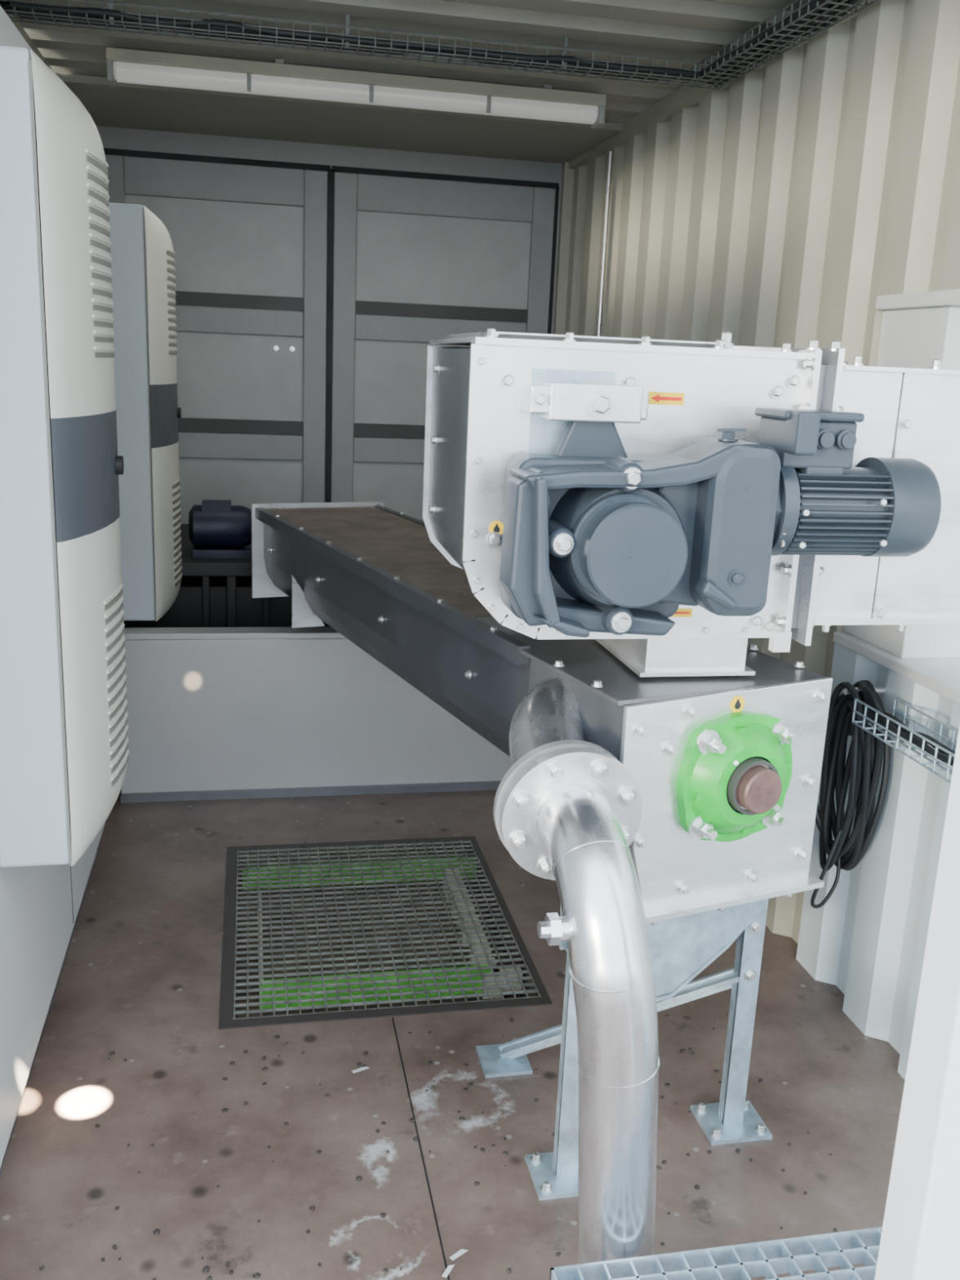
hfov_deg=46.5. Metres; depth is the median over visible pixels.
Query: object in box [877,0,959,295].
corrugated wall
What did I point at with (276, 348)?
bolts
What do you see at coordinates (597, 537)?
motor
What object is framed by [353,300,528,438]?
strips
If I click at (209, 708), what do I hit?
partition wall
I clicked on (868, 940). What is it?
corrugated wall
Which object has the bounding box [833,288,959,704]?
opening reveal
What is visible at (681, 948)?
support stand
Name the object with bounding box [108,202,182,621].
electrical cabinet
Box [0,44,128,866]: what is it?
air conditioning unit
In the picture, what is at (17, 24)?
wall
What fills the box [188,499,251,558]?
motor
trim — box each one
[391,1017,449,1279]
[552,0,871,334]
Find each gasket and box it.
[103,147,331,502]
[328,165,559,502]
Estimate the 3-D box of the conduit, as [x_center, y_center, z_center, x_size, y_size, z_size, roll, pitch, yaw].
[0.526,-0.892,5.303,0.020,2.650,0.020,0,14,-12]
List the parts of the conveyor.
plate, lid, lid, plate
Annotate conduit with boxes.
[596,151,613,336]
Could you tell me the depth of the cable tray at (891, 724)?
2.64 m
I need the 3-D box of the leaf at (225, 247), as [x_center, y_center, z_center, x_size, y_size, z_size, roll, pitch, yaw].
[-1.330,-1.051,5.700,1.075,2.570,0.060,0,14,-12]
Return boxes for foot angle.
[120,780,501,803]
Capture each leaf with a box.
[104,154,328,524]
[330,171,555,521]
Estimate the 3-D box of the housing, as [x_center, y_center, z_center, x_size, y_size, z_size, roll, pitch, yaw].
[0.649,-0.304,2.389,1.486,0.653,0.610,0,14,-12]
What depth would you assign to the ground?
3.62 m
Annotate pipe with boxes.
[493,675,659,1264]
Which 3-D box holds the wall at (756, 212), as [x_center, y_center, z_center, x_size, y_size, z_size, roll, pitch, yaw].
[0.756,-0.735,4.527,0.078,2.740,3.060,0,14,-12]
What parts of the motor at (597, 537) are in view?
mounting plate, torque arm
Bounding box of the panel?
[874,724,959,1279]
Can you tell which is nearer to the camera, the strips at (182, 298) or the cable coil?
the cable coil
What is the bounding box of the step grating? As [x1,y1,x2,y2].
[550,1226,882,1279]
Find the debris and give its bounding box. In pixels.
[39,1013,837,1279]
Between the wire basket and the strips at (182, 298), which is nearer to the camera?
the wire basket
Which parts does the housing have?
plate, lid, plate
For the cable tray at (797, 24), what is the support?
attached to the ceiling at (693, 30)
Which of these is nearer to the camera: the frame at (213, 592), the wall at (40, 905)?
the wall at (40, 905)
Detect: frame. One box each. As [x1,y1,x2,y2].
[96,125,562,333]
[123,524,330,627]
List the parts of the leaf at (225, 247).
stiles and rails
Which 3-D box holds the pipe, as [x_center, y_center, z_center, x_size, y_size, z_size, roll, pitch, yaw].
[0.169,0.666,2.187,0.326,1.114,0.747,2,14,-2]
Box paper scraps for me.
[351,1066,467,1277]
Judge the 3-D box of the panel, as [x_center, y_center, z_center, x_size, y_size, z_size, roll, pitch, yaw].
[0.615,0.068,1.282,0.082,2.740,0.080,0,14,-12]
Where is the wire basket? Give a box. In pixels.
[686,0,879,89]
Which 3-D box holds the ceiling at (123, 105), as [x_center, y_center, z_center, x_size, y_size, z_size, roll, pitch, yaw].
[-0.595,-2.313,5.020,2.350,0.028,0.900,0,14,-12]
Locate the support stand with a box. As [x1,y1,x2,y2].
[475,898,772,1200]
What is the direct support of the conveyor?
on the support stand
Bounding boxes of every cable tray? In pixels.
[0,0,879,89]
[852,697,958,782]
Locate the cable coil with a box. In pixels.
[810,680,890,908]
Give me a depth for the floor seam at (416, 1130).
2.48 m
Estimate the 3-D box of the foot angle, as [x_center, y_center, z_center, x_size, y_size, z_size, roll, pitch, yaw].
[-0.376,0.607,4.553,2.080,0.030,0.025,0,14,-12]
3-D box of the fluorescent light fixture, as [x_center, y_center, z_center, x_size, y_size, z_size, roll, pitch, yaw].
[-0.422,-2.042,4.135,1.820,0.125,0.120,0,14,-12]
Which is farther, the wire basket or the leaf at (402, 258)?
the leaf at (402, 258)
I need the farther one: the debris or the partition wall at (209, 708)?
the partition wall at (209, 708)
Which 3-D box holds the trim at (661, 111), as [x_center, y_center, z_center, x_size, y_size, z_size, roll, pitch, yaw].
[0.861,-0.537,3.752,0.070,2.740,4.750,0,14,-12]
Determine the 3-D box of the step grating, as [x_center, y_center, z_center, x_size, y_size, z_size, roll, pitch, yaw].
[0.569,1.207,1.827,0.870,0.265,0.315,0,14,-12]
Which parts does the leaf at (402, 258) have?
stiles and rails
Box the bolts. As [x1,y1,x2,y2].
[273,345,294,351]
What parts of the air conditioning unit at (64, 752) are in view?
control knob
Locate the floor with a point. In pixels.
(140, 981)
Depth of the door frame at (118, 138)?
5.46 m
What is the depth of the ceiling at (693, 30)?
3.59 m
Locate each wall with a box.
[0,5,105,1175]
[8,15,53,71]
[120,626,511,793]
[564,0,913,943]
[795,642,959,1079]
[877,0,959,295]
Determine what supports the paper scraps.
on the floor
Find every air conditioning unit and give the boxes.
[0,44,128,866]
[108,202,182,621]
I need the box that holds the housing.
[422,328,959,676]
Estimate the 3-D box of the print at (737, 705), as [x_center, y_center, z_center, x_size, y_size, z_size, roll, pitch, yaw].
[0.494,0.122,2.143,0.014,0.022,0.001,-4,16,-25]
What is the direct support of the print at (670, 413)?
attached to the housing
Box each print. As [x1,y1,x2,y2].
[493,523,499,532]
[651,394,689,613]
[734,697,741,709]
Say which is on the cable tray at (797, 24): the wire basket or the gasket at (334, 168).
the wire basket
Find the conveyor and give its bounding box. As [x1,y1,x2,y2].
[251,501,832,925]
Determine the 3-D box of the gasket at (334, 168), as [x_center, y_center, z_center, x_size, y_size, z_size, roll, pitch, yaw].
[-0.222,-1.072,5.924,1.155,2.595,0.069,0,14,-12]
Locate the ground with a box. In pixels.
[235,904,238,1018]
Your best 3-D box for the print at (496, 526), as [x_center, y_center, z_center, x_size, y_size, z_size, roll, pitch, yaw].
[0.030,-0.201,2.006,0.012,0.018,0.001,0,14,-12]
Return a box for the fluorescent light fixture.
[106,46,606,128]
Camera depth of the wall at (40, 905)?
2.53 m
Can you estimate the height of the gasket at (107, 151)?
2.595 m
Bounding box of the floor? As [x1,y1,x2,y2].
[0,790,904,1279]
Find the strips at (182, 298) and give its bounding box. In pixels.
[175,290,303,434]
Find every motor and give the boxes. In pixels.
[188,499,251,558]
[499,368,941,637]
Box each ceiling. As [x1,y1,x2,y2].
[11,0,808,123]
[54,72,622,163]
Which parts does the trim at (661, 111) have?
rail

